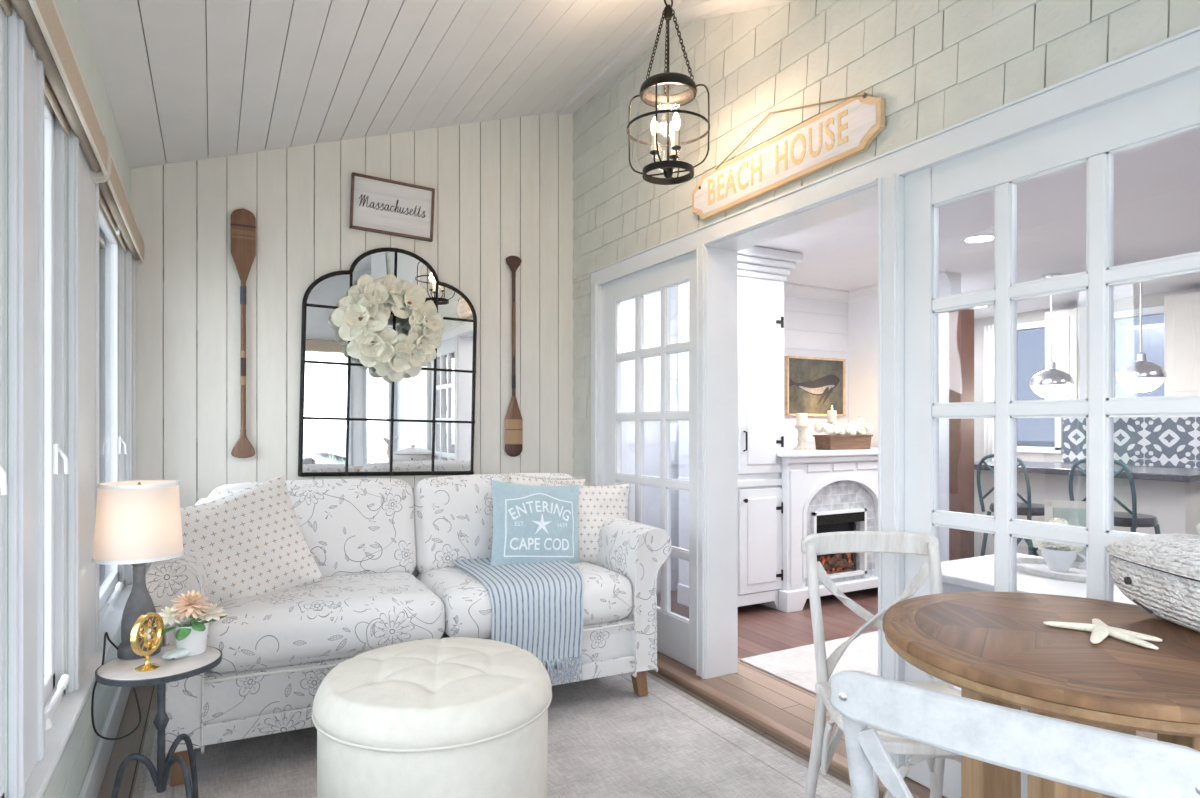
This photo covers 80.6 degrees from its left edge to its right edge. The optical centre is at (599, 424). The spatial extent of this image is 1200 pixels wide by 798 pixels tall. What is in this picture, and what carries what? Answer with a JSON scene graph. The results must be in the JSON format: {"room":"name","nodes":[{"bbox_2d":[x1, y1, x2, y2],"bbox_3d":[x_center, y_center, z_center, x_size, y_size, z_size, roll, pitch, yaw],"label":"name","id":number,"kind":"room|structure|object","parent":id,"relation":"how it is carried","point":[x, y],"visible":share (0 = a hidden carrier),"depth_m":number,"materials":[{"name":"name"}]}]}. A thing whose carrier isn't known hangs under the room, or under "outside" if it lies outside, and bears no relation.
{"room":"sunroom","nodes":[
{"label":"sunroom","id":0,"kind":"room"},
{"bbox_2d":[4,0,130,797],"bbox_3d":[-1.115,0.022,1.179,0.130,2.605,5.240,0,0,-29],"label":"wall","id":1,"kind":"structure","parent":0,"point":[69,11],"depth_m":1.92,"materials":[{"name":"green paint"}]},
{"bbox_2d":[0,5,7,797],"bbox_3d":[-1.007,-0.075,1.021,0.137,1.616,0.726,0,0,-29],"label":"window","id":2,"kind":"structure","parent":1,"relation":"in","point":[3,479],"depth_m":1.34,"materials":[{"name":"white paint"}]},
{"bbox_2d":[0,0,109,179],"bbox_3d":[-1.144,-0.848,1.426,0.066,0.163,1.808,0,0,-29],"label":"roller blind","id":3,"kind":"object","parent":1,"relation":"attached to","point":[65,88],"visible":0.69,"depth_m":1.66,"materials":[{"name":"beige fabric"}]},
{"bbox_2d":[44,92,69,731],"bbox_3d":[-1.390,-0.075,1.718,0.137,1.616,0.426,0,0,-29],"label":"window","id":4,"kind":"structure","parent":1,"relation":"in","point":[56,680],"depth_m":1.86,"materials":[{"name":"glass"}]},
{"bbox_2d":[8,6,135,797],"bbox_3d":[-1.060,-0.100,1.237,0.022,1.660,4.988,0,0,-29],"label":"window","id":5,"kind":"structure","parent":1,"relation":"attached to","point":[25,74],"depth_m":1.52,"materials":[{"name":"white paint"}]},
{"bbox_2d":[23,578,132,797],"bbox_3d":[-1.106,0.765,1.211,0.177,0.070,4.988,0,0,-29],"label":"trim","id":6,"kind":"structure","parent":1,"relation":"attached to","point":[67,713],"depth_m":1.79,"materials":[{"name":"white paint"}]},
{"bbox_2d":[42,625,121,797],"bbox_3d":[-1.067,0.905,1.234,0.009,0.300,4.990,0,0,-29],"label":"trim","id":7,"kind":"structure","parent":1,"relation":"attached to","point":[65,781],"depth_m":2.08,"materials":[{"name":"green paint"}]},
{"bbox_2d":[78,687,130,797],"bbox_3d":[-1.063,1.157,1.236,0.016,0.135,4.990,0,0,-29],"label":"baseboard","id":8,"kind":"structure","parent":1,"relation":"attached to","point":[92,783],"depth_m":2.49,"materials":[{"name":"white paint"}]},
{"bbox_2d":[99,201,126,630],"bbox_3d":[-1.994,-0.075,2.818,0.137,1.616,0.866,0,0,-29],"label":"window","id":9,"kind":"structure","parent":1,"relation":"in","point":[112,446],"depth_m":3.01,"materials":[{"name":"clear glass"}]},
{"bbox_2d":[93,144,144,264],"bbox_3d":[-1.913,-0.848,2.828,0.066,0.163,1.328,0,0,-29],"label":"roller blind","id":10,"kind":"object","parent":1,"relation":"attached to","point":[113,199],"visible":0.7,"depth_m":2.69,"materials":[{"name":"beige fabric"}]},
{"bbox_2d":[131,111,573,646],"bbox_3d":[-1.245,-0.407,4.051,2.665,3.464,0.120,0,0,-29],"label":"wall","id":11,"kind":"structure","parent":0,"point":[503,188],"depth_m":3.80,"materials":[{"name":"white wood"}]},
{"bbox_2d":[230,208,255,457],"bbox_3d":[-1.831,-0.470,3.629,0.117,1.280,0.030,0,0,-29],"label":"wooden paddle","id":12,"kind":"object","parent":11,"relation":"attached to","point":[243,221],"visible":1,"depth_m":3.62,"materials":[{"name":"brown wood"}]},
{"bbox_2d":[298,247,476,476],"bbox_3d":[-1.169,-0.359,4.004,0.974,1.291,0.031,1,-1,-29],"label":"arched mirror","id":13,"kind":"object","parent":11,"relation":"attached to","point":[354,420],"visible":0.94,"depth_m":3.98,"materials":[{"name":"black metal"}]},
{"bbox_2d":[331,251,443,381],"bbox_3d":[-1.147,-0.608,3.902,0.622,0.736,0.188,0,0,-33],"label":"wreath","id":14,"kind":"object","parent":13,"relation":"hanging from","point":[362,316],"visible":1,"depth_m":3.87,"materials":[{"name":"white plant"}]},
{"bbox_2d":[349,172,434,241],"bbox_3d":[-1.171,-1.228,4.002,0.470,0.321,0.028,0,0,-29],"label":"framed sign","id":15,"kind":"object","parent":11,"relation":"attached to","point":[377,205],"visible":1,"depth_m":4.00,"materials":[{"name":"brown wood"}]},
{"bbox_2d":[505,256,522,456],"bbox_3d":[-0.530,-0.422,4.343,0.117,1.234,0.030,0,0,-29],"label":"wooden paddle","id":16,"kind":"object","parent":11,"relation":"attached to","point":[513,419],"visible":1,"depth_m":4.33,"materials":[{"name":"brown wood"}]},
{"bbox_2d":[77,0,682,168],"bbox_3d":[-0.008,-1.693,1.798,2.665,0.993,5.260,0,0,-29],"label":"ceiling","id":17,"kind":"structure","parent":0,"point":[184,80],"depth_m":3.05,"materials":[{"name":"white wood"}]},
{"bbox_2d":[627,0,709,184],"bbox_3d":[0.276,-1.450,2.868,0.336,0.904,0.336,0,0,-6],"label":"lantern pendant","id":18,"kind":"object","parent":17,"relation":"hanging from","point":[655,100],"visible":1,"depth_m":2.85,"materials":[{"name":"black metal"}]},
{"bbox_2d":[98,670,881,797],"bbox_3d":[-0.111,1.280,1.730,2.420,0.091,5.240,0,0,-29],"label":"floor","id":19,"kind":"structure","parent":0,"point":[133,743],"depth_m":2.80,"materials":[{"name":"brown wood"}]},
{"bbox_2d":[132,671,851,797],"bbox_3d":[0.044,1.230,1.650,2.125,0.009,4.313,0,0,-29],"label":"area rug","id":20,"kind":"object","parent":19,"relation":"on","point":[606,740],"visible":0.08,"depth_m":2.60,"materials":[{"name":"grey carpet"}]},
{"bbox_2d":[95,646,222,797],"bbox_3d":[-1.285,0.957,2.067,0.320,0.535,0.381,0,0,-29],"label":"side table","id":21,"kind":"object","parent":20,"relation":"on","point":[117,672],"visible":0.88,"depth_m":2.04,"materials":[{"name":"grey stone"}]},
{"bbox_2d":[91,480,183,739],"bbox_3d":[-1.401,0.571,2.140,0.242,0.799,0.266,0,0,-39],"label":"table lamp","id":22,"kind":"object","parent":21,"relation":"on","point":[138,523],"depth_m":2.06,"materials":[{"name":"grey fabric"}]},
{"bbox_2d":[121,563,155,644],"bbox_3d":[-1.388,0.530,2.130,0.091,0.240,0.091,0,0,-39],"label":"lamp base","id":23,"kind":"object","parent":22,"relation":"on","point":[139,602],"depth_m":2.11,"materials":[{"name":"grey ceramic"}]},
{"bbox_2d":[130,612,163,671],"bbox_3d":[-1.283,0.612,2.005,0.060,0.157,0.118,0,0,3],"label":"brass ornament","id":24,"kind":"object","parent":21,"relation":"on","point":[136,631],"visible":1,"depth_m":1.99,"materials":[{"name":"gold metal"}]},
{"bbox_2d":[162,648,189,659],"bbox_3d":[-1.250,0.676,2.093,0.050,0.030,0.081,0,0,36],"label":"seashell","id":25,"kind":"object","parent":21,"relation":"on","point":[178,653],"visible":1,"depth_m":2.08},
{"bbox_2d":[153,590,229,655],"bbox_3d":[-1.230,0.595,2.134,0.201,0.190,0.130,0,0,-29],"label":"potted flower","id":26,"kind":"object","parent":21,"relation":"on","point":[190,634],"visible":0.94,"depth_m":2.11,"materials":[{"name":"pink plant"}]},
{"bbox_2d":[145,473,671,785],"bbox_3d":[-0.788,0.733,3.147,2.022,0.977,0.962,0,0,-26],"label":"sofa","id":27,"kind":"object","parent":20,"relation":"on","point":[384,550],"visible":0.62,"depth_m":2.93,"materials":[{"name":"beige fabric"}]},
{"bbox_2d":[181,474,323,604],"bbox_3d":[-1.397,0.485,2.755,0.599,0.566,0.214,0,0,-43],"label":"throw pillow","id":28,"kind":"object","parent":27,"relation":"on","point":[251,541],"visible":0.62,"depth_m":2.72,"materials":[{"name":"white fabric"}]},
{"bbox_2d":[206,478,415,576],"bbox_3d":[-1.268,0.490,3.156,0.860,0.491,0.289,0,0,-26],"label":"cushion","id":29,"kind":"object","parent":27,"relation":"on","point":[354,526],"depth_m":3.13,"materials":[{"name":"beige fabric"}]},
{"bbox_2d":[206,572,444,673],"bbox_3d":[-1.111,0.765,2.859,0.835,0.240,0.724,0,0,-26],"label":"seat cushion","id":30,"kind":"object","parent":27,"relation":"on","point":[314,628],"depth_m":2.57,"materials":[{"name":"beige fabric"}]},
{"bbox_2d":[412,473,575,572],"bbox_3d":[-0.497,0.490,3.528,0.860,0.491,0.289,0,0,-26],"label":"cushion","id":31,"kind":"object","parent":27,"relation":"on","point":[452,516],"depth_m":3.32,"materials":[{"name":"beige fabric"}]},
{"bbox_2d":[452,557,583,683],"bbox_3d":[-0.343,0.842,3.151,0.513,0.446,0.629,0,0,-26],"label":"throw blanket","id":32,"kind":"object","parent":27,"relation":"on","point":[538,608],"visible":0.77,"depth_m":2.90,"materials":[{"name":"blue fabric"}]},
{"bbox_2d":[416,561,632,638],"bbox_3d":[-0.362,0.765,3.221,0.835,0.240,0.724,0,0,-26],"label":"seat cushion","id":33,"kind":"object","parent":27,"relation":"on","point":[465,600],"depth_m":3.01,"materials":[{"name":"beige fabric"}]},
{"bbox_2d":[490,480,579,565],"bbox_3d":[-0.296,0.478,3.314,0.489,0.450,0.168,0,0,-26],"label":"throw pillow","id":34,"kind":"object","parent":27,"relation":"on","point":[532,524],"visible":0.9,"depth_m":3.26,"materials":[{"name":"blue fabric"}]},
{"bbox_2d":[507,471,587,485],"bbox_3d":[-0.255,0.468,3.525,0.488,0.488,0.139,0,0,-24],"label":"throw pillow","id":35,"kind":"object","parent":27,"relation":"on","point":[512,478],"visible":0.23,"depth_m":3.52,"materials":[{"name":"white fabric"}]},
{"bbox_2d":[541,480,632,563],"bbox_3d":[-0.058,0.493,3.501,0.468,0.462,0.188,0,0,-6],"label":"throw pillow","id":36,"kind":"object","parent":27,"relation":"on","point":[597,504],"visible":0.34,"depth_m":3.48,"materials":[{"name":"white fabric"}]},
{"bbox_2d":[312,637,551,797],"bbox_3d":[-0.475,0.952,2.055,0.693,0.547,0.693,0,0,-41],"label":"storage ottoman","id":37,"kind":"object","parent":20,"relation":"on","point":[449,717],"visible":1,"depth_m":1.82,"materials":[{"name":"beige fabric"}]},
{"bbox_2d":[801,531,960,797],"bbox_3d":[0.834,0.779,1.950,0.433,0.895,0.554,0,0,0],"label":"chair","id":38,"kind":"object","parent":20,"relation":"on","point":[812,545],"visible":0.56,"depth_m":2.13,"materials":[{"name":"beige wood"}]},
{"bbox_2d":[830,670,1199,797],"bbox_3d":[0.638,0.779,1.031,0.433,0.895,0.554,0,0,41],"label":"chair","id":39,"kind":"object","parent":20,"relation":"on","point":[1099,760],"visible":1,"depth_m":0.82,"materials":[{"name":"white wood"}]},
{"bbox_2d":[882,592,1199,797],"bbox_3d":[0.992,0.828,1.446,0.770,0.795,0.770,0,0,-29],"label":"dining table","id":40,"kind":"object","parent":20,"relation":"on","point":[998,648],"visible":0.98,"depth_m":1.34,"materials":[{"name":"brown wood"}]},
{"bbox_2d":[1043,618,1161,649],"bbox_3d":[1.026,0.422,1.436,0.150,0.015,0.196,0,0,-10],"label":"starfish","id":41,"kind":"object","parent":40,"relation":"on","point":[1099,630],"visible":1,"depth_m":1.42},
{"bbox_2d":[1106,523,1199,631],"bbox_3d":[1.285,0.280,1.440,0.232,0.300,0.612,0,0,5],"label":"basket","id":42,"kind":"object","parent":40,"relation":"on","point":[1159,573],"visible":1,"depth_m":1.50,"materials":[{"name":"wicker"}]},
{"bbox_2d":[626,301,626,472],"bbox_3d":[1.082,0.010,2.590,0.010,2.360,6.900,0,0,-29],"label":"wall","id":43,"kind":"structure","parent":0,"point":[626,301],"depth_m":4.27,"materials":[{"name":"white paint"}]},
{"bbox_2d":[627,286,847,592],"bbox_3d":[0.971,0.040,5.381,2.480,2.300,0.100,0,0,-29],"label":"wall","id":44,"kind":"structure","parent":0,"point":[812,327],"depth_m":5.08,"materials":[{"name":"white paint"}]},
{"bbox_2d":[784,356,845,415],"bbox_3d":[1.749,-0.310,5.730,0.644,0.474,0.034,0,0,-29],"label":"picture","id":45,"kind":"object","parent":44,"relation":"attached to","point":[813,385],"visible":1,"depth_m":5.72,"materials":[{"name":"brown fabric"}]},
{"bbox_2d":[784,270,950,302],"bbox_3d":[1.221,-1.067,4.925,2.480,0.085,0.940,0,0,-29],"label":"trim","id":46,"kind":"structure","parent":44,"relation":"attached to","point":[790,289],"depth_m":5.70,"materials":[{"name":"white paint"}]},
{"bbox_2d":[572,0,1199,776],"bbox_3d":[1.099,-0.485,2.394,0.150,3.350,5.240,0,0,-29],"label":"wall","id":47,"kind":"structure","parent":0,"point":[618,214],"depth_m":2.84,"materials":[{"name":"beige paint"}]},
{"bbox_2d":[557,15,677,114],"bbox_3d":[0.075,-2.009,3.999,0.120,0.066,1.240,0,0,-29],"label":"trim","id":48,"kind":"structure","parent":47,"relation":"attached to","point":[646,39],"depth_m":3.93,"materials":[{"name":"white wood"}]},
{"bbox_2d":[605,251,695,669],"bbox_3d":[0.275,0.172,3.804,0.042,2.031,0.935,0,0,-29],"label":"door","id":49,"kind":"structure","parent":47,"relation":"in","point":[676,634],"depth_m":3.67,"materials":[{"name":"white paint"}]},
{"bbox_2d":[673,0,798,22],"bbox_3d":[0.819,-1.511,2.218,0.530,1.083,2.700,0,0,-29],"label":"trim","id":50,"kind":"structure","parent":47,"relation":"attached to","point":[687,10],"depth_m":3.17,"materials":[{"name":"white wood"}]},
{"bbox_2d":[653,659,920,797],"bbox_3d":[0.952,1.250,2.342,0.050,0.120,4.990,0,0,-29],"label":"trim","id":51,"kind":"structure","parent":47,"relation":"attached to","point":[839,764],"depth_m":2.91,"materials":[{"name":"beige wood"}]},
{"bbox_2d":[692,92,884,219],"bbox_3d":[0.711,-1.135,2.914,0.030,0.330,1.090,0,-1,-29],"label":"wooden sign","id":52,"kind":"object","parent":47,"relation":"attached to","point":[846,130],"visible":1,"depth_m":2.79,"materials":[{"name":"brown wood"}]},
{"bbox_2d":[706,183,877,678],"bbox_3d":[0.815,0.172,2.927,0.185,2.036,0.996,0,0,-29],"label":"trim","id":53,"kind":"structure","parent":47,"relation":"attached to","point":[722,255],"depth_m":3.34,"materials":[{"name":"white paint"}]},
{"bbox_2d":[657,651,946,797],"bbox_3d":[1.173,1.250,2.378,0.375,0.120,5.140,0,0,-29],"label":"trim","id":54,"kind":"structure","parent":47,"relation":"attached to","point":[792,706],"depth_m":3.09,"materials":[{"name":"wood"}]},
{"bbox_2d":[589,25,1199,768],"bbox_3d":[1.088,0.129,2.255,0.049,2.122,4.713,0,0,-29],"label":"trim","id":55,"kind":"structure","parent":47,"relation":"attached to","point":[1178,55],"depth_m":2.41,"materials":[{"name":"white paint"}]},
{"bbox_2d":[904,70,1199,797],"bbox_3d":[1.273,0.172,1.985,0.042,2.031,0.945,0,0,-29],"label":"door","id":56,"kind":"structure","parent":47,"relation":"in","point":[1092,138],"depth_m":2.08,"materials":[{"name":"white paint"}]},
{"bbox_2d":[847,272,960,561],"bbox_3d":[2.337,0.040,5.594,0.120,2.300,1.040,0,0,-29],"label":"wall","id":57,"kind":"structure","parent":0,"point":[862,352],"depth_m":5.71,"materials":[{"name":"white paint"}]},
{"bbox_2d":[949,309,973,560],"bbox_3d":[2.609,0.180,5.099,0.160,2.020,0.090,0,0,-29],"label":"trim","id":58,"kind":"structure","parent":57,"relation":"attached to","point":[961,322],"depth_m":5.06,"materials":[{"name":"brown wood"}]},
{"bbox_2d":[657,587,1156,739],"bbox_3d":[3.392,1.250,3.858,4.940,0.120,6.900,0,0,-29],"label":"floor","id":59,"kind":"structure","parent":0,"point":[762,629],"depth_m":4.24,"materials":[{"name":"red wood"}]},
{"bbox_2d":[677,246,802,609],"bbox_3d":[0.915,0.041,4.646,0.615,2.298,0.535,0,0,-29],"label":"tall cabinet","id":60,"kind":"object","parent":59,"relation":"on","point":[763,272],"visible":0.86,"depth_m":4.47,"materials":[{"name":"white paint"}]},
{"bbox_2d":[777,447,877,612],"bbox_3d":[1.585,0.682,5.162,1.406,1.015,0.875,0,0,-29],"label":"fireplace","id":61,"kind":"object","parent":59,"relation":"on","point":[824,491],"visible":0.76,"depth_m":4.70,"materials":[{"name":"white paint"}]},
{"bbox_2d":[794,413,809,449],"bbox_3d":[1.436,0.040,5.032,0.110,0.270,0.110,0,0,-29],"label":"candlestick","id":62,"kind":"object","parent":61,"relation":"on","point":[801,418],"visible":1,"depth_m":5.00,"materials":[{"name":"beige wax"}]},
{"bbox_2d":[796,413,807,425],"bbox_3d":[1.436,-0.040,5.032,0.079,0.090,0.079,0,0,24],"label":"candle","id":63,"kind":"object","parent":62,"relation":"on","point":[801,418],"depth_m":5.00,"materials":[{"name":"white wax"}]},
{"bbox_2d":[777,447,877,457],"bbox_3d":[1.585,0.190,5.162,1.406,0.030,0.875,0,0,-29],"label":"mantel shelf","id":64,"kind":"object","parent":61,"relation":"attached to","point":[789,452],"depth_m":4.68,"materials":[{"name":"white paint"}]},
{"bbox_2d":[826,407,836,434],"bbox_3d":[1.836,0.010,5.593,0.099,0.330,0.099,0,0,-29],"label":"candlestick","id":65,"kind":"object","parent":61,"relation":"on","point":[831,414],"visible":0.39,"depth_m":5.56,"materials":[{"name":"beige wax"}]},
{"bbox_2d":[827,407,836,421],"bbox_3d":[1.836,-0.090,5.593,0.072,0.130,0.072,0,0,-29],"label":"candle","id":66,"kind":"object","parent":65,"relation":"on","point":[831,414],"depth_m":5.56,"materials":[{"name":"white wax"}]},
{"bbox_2d":[813,421,872,449],"bbox_3d":[1.754,0.071,5.088,0.478,0.207,0.164,0,0,-29],"label":"flower box","id":67,"kind":"object","parent":61,"relation":"on","point":[839,441],"visible":1,"depth_m":5.02,"materials":[{"name":"brown wood"}]},
{"bbox_2d":[854,418,863,434],"bbox_3d":[1.977,0.055,5.397,0.099,0.240,0.099,0,0,-29],"label":"candlestick","id":68,"kind":"object","parent":61,"relation":"on","point":[861,420],"visible":0.2,"depth_m":5.37,"materials":[{"name":"beige wax"}]},
{"bbox_2d":[854,418,863,424],"bbox_3d":[1.977,-0.010,5.397,0.071,0.090,0.071,0,0,-21],"label":"candle","id":69,"kind":"object","parent":68,"relation":"on","point":[861,420],"depth_m":5.36,"materials":[{"name":"grey wax"}]},
{"bbox_2d":[740,631,960,693],"bbox_3d":[1.780,1.185,3.652,1.965,0.009,0.890,0,0,-29],"label":"area rug","id":70,"kind":"object","parent":59,"relation":"on","point":[796,666],"visible":0.29,"depth_m":3.54,"materials":[{"name":"white carpet"}]},
{"bbox_2d":[984,324,993,460],"bbox_3d":[3.971,0.088,7.107,0.048,2.197,0.224,0,0,-29],"label":"curtain","id":71,"kind":"object","parent":59,"relation":"on","point":[988,330],"visible":0.28,"depth_m":7.14,"materials":[{"name":"fabric"}]},
{"bbox_2d":[977,454,1044,555],"bbox_3d":[2.733,0.688,4.603,0.425,1.008,0.406,0,0,-29],"label":"counter stool","id":72,"kind":"object","parent":59,"relation":"on","point":[1026,508],"visible":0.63,"depth_m":4.48,"materials":[{"name":"dark teal metal"},{"name":"dark wood"}]},
{"bbox_2d":[941,553,1135,711],"bbox_3d":[1.769,0.860,2.180,0.660,0.660,1.420,0,0,-29],"label":"console table","id":73,"kind":"object","parent":59,"relation":"on","point":[974,574],"visible":0.09,"depth_m":2.44,"materials":[{"name":"white paint"}]},
{"bbox_2d":[1044,500,1085,562],"bbox_3d":[1.771,0.409,2.624,0.206,0.251,0.051,0,0,33],"label":"picture frame","id":74,"kind":"object","parent":73,"relation":"on","point":[1074,512],"visible":0.33,"depth_m":2.64,"materials":[{"name":"beige plastic"}]},
{"bbox_2d":[1053,507,1085,561],"bbox_3d":[1.772,0.409,2.625,0.160,0.205,0.008,0,-8,33],"label":"picture","id":75,"kind":"object","parent":74,"relation":"attached to","point":[1076,516],"depth_m":2.63,"materials":[{"name":"green"}]},
{"bbox_2d":[1017,557,1114,583],"bbox_3d":[1.649,0.517,2.525,0.256,0.026,0.384,0,0,-29],"label":"wicker tray","id":76,"kind":"object","parent":73,"relation":"on","point":[1032,566],"visible":0.51,"depth_m":2.51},
{"bbox_2d":[1032,517,1085,571],"bbox_3d":[1.646,0.428,2.532,0.190,0.187,0.134,0,0,31],"label":"potted plant","id":77,"kind":"object","parent":76,"relation":"on","point":[1058,557],"visible":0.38,"depth_m":2.50,"materials":[{"name":"white ceramic"}]},
{"bbox_2d":[974,461,1199,556],"bbox_3d":[3.356,0.740,4.922,0.760,0.900,1.540,0,0,-29],"label":"kitchen island","id":78,"kind":"object","parent":59,"relation":"on","point":[1172,495],"visible":0.27,"depth_m":4.47,"materials":[{"name":"wood"}]},
{"bbox_2d":[974,461,1199,481],"bbox_3d":[3.356,0.310,4.922,0.760,0.040,1.540,0,0,-29],"label":"island countertop","id":79,"kind":"structure","parent":78,"relation":"on","point":[1144,473],"depth_m":4.61,"materials":[{"name":"stone"}]},
{"bbox_2d":[1068,458,1160,533],"bbox_3d":[3.007,0.688,4.103,0.425,1.008,0.406,0,0,-29],"label":"counter stool","id":80,"kind":"object","parent":59,"relation":"on","point":[1132,519],"visible":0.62,"depth_m":3.95,"materials":[{"name":"metal"}]},
{"bbox_3d":[4.860,0.790,5.034,0.615,0.800,3.350,0,0,-29],"label":"base cabinet","id":81,"kind":"object","parent":59,"relation":"on","visible":0},
{"bbox_2d":[1051,462,1199,468],"bbox_3d":[4.866,0.369,5.037,0.618,0.038,3.390,0,0,-29],"label":"countertop","id":82,"kind":"structure","parent":81,"relation":"on","point":[1051,462],"depth_m":5.96,"materials":[{"name":"stone"}]},
{"bbox_2d":[755,130,1199,318],"bbox_3d":[3.274,-1.140,3.793,5.010,0.060,6.700,0,0,-29],"label":"ceiling","id":83,"kind":"structure","parent":0,"point":[1157,185],"depth_m":4.08,"materials":[{"name":"paint"}]},
{"bbox_2d":[960,234,993,243],"bbox_3d":[2.256,-1.106,4.204,0.210,0.008,0.210,0,0,-29],"label":"recessed light","id":84,"kind":"object","parent":83,"relation":"in","point":[978,238],"visible":0.93,"depth_m":4.21,"materials":[{"name":"beige plastic"}]},
{"bbox_2d":[1029,273,1073,397],"bbox_3d":[3.319,-0.651,5.198,0.280,0.913,0.280,0,0,-29],"label":"globe pendant","id":85,"kind":"object","parent":83,"relation":"hanging from","point":[1051,382],"visible":0.98,"depth_m":5.13,"materials":[{"name":"white metal"}]},
{"bbox_2d":[1116,282,1166,391],"bbox_3d":[3.734,-0.666,4.878,0.280,0.883,0.280,0,0,-29],"label":"globe pendant","id":86,"kind":"object","parent":83,"relation":"hanging from","point":[1142,375],"visible":0.88,"depth_m":4.81,"materials":[{"name":"white metal"}]},
{"bbox_2d":[1041,548,1076,571],"bbox_3d":[1.644,0.482,2.533,0.112,0.080,0.112,0,0,31],"label":"cup","id":87,"kind":"object","parent":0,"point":[1057,559],"depth_m":2.50,"materials":[{"name":"white ceramic"}]},
{"bbox_2d":[974,288,1199,467],"bbox_3d":[5.347,0.040,4.931,0.120,2.300,6.700,0,0,-29],"label":"wall","id":88,"kind":"structure","parent":0,"point":[1153,300],"depth_m":6.95,"materials":[{"name":"beige paint"}]},
{"bbox_2d":[1017,321,1061,453],"bbox_3d":[4.241,-0.365,6.885,0.100,1.270,0.530,0,0,-29],"label":"window","id":89,"kind":"structure","parent":88,"relation":"in","point":[1034,435],"depth_m":6.90,"materials":[{"name":"glass"}]},
{"bbox_2d":[1045,308,1085,399],"bbox_3d":[4.261,-0.610,6.394,0.356,0.840,0.290,0,0,-29],"label":"upper cabinet","id":90,"kind":"object","parent":88,"relation":"attached to","point":[1068,325],"visible":0.55,"depth_m":6.24,"materials":[{"name":"white wood"}]},
{"bbox_2d":[1063,417,1199,467],"bbox_3d":[5.138,0.089,5.170,0.013,0.518,3.320,0,0,-29],"label":"backsplash","id":91,"kind":"structure","parent":88,"relation":"attached to","point":[1141,441],"depth_m":6.02,"materials":[{"name":"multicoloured tile"}]},
{"bbox_2d":[1114,306,1163,397],"bbox_3d":[4.674,-0.590,6.096,0.100,0.820,0.570,0,0,-29],"label":"window","id":92,"kind":"structure","parent":88,"relation":"in","point":[1126,322],"depth_m":6.12,"materials":[{"name":"glass"}]},
{"bbox_2d":[1164,291,1199,395],"bbox_3d":[4.762,-0.610,5.482,0.356,0.840,0.530,0,0,-29],"label":"upper cabinet","id":93,"kind":"object","parent":88,"relation":"attached to","point":[1181,311],"visible":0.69,"depth_m":5.51,"materials":[{"name":"white wood"}]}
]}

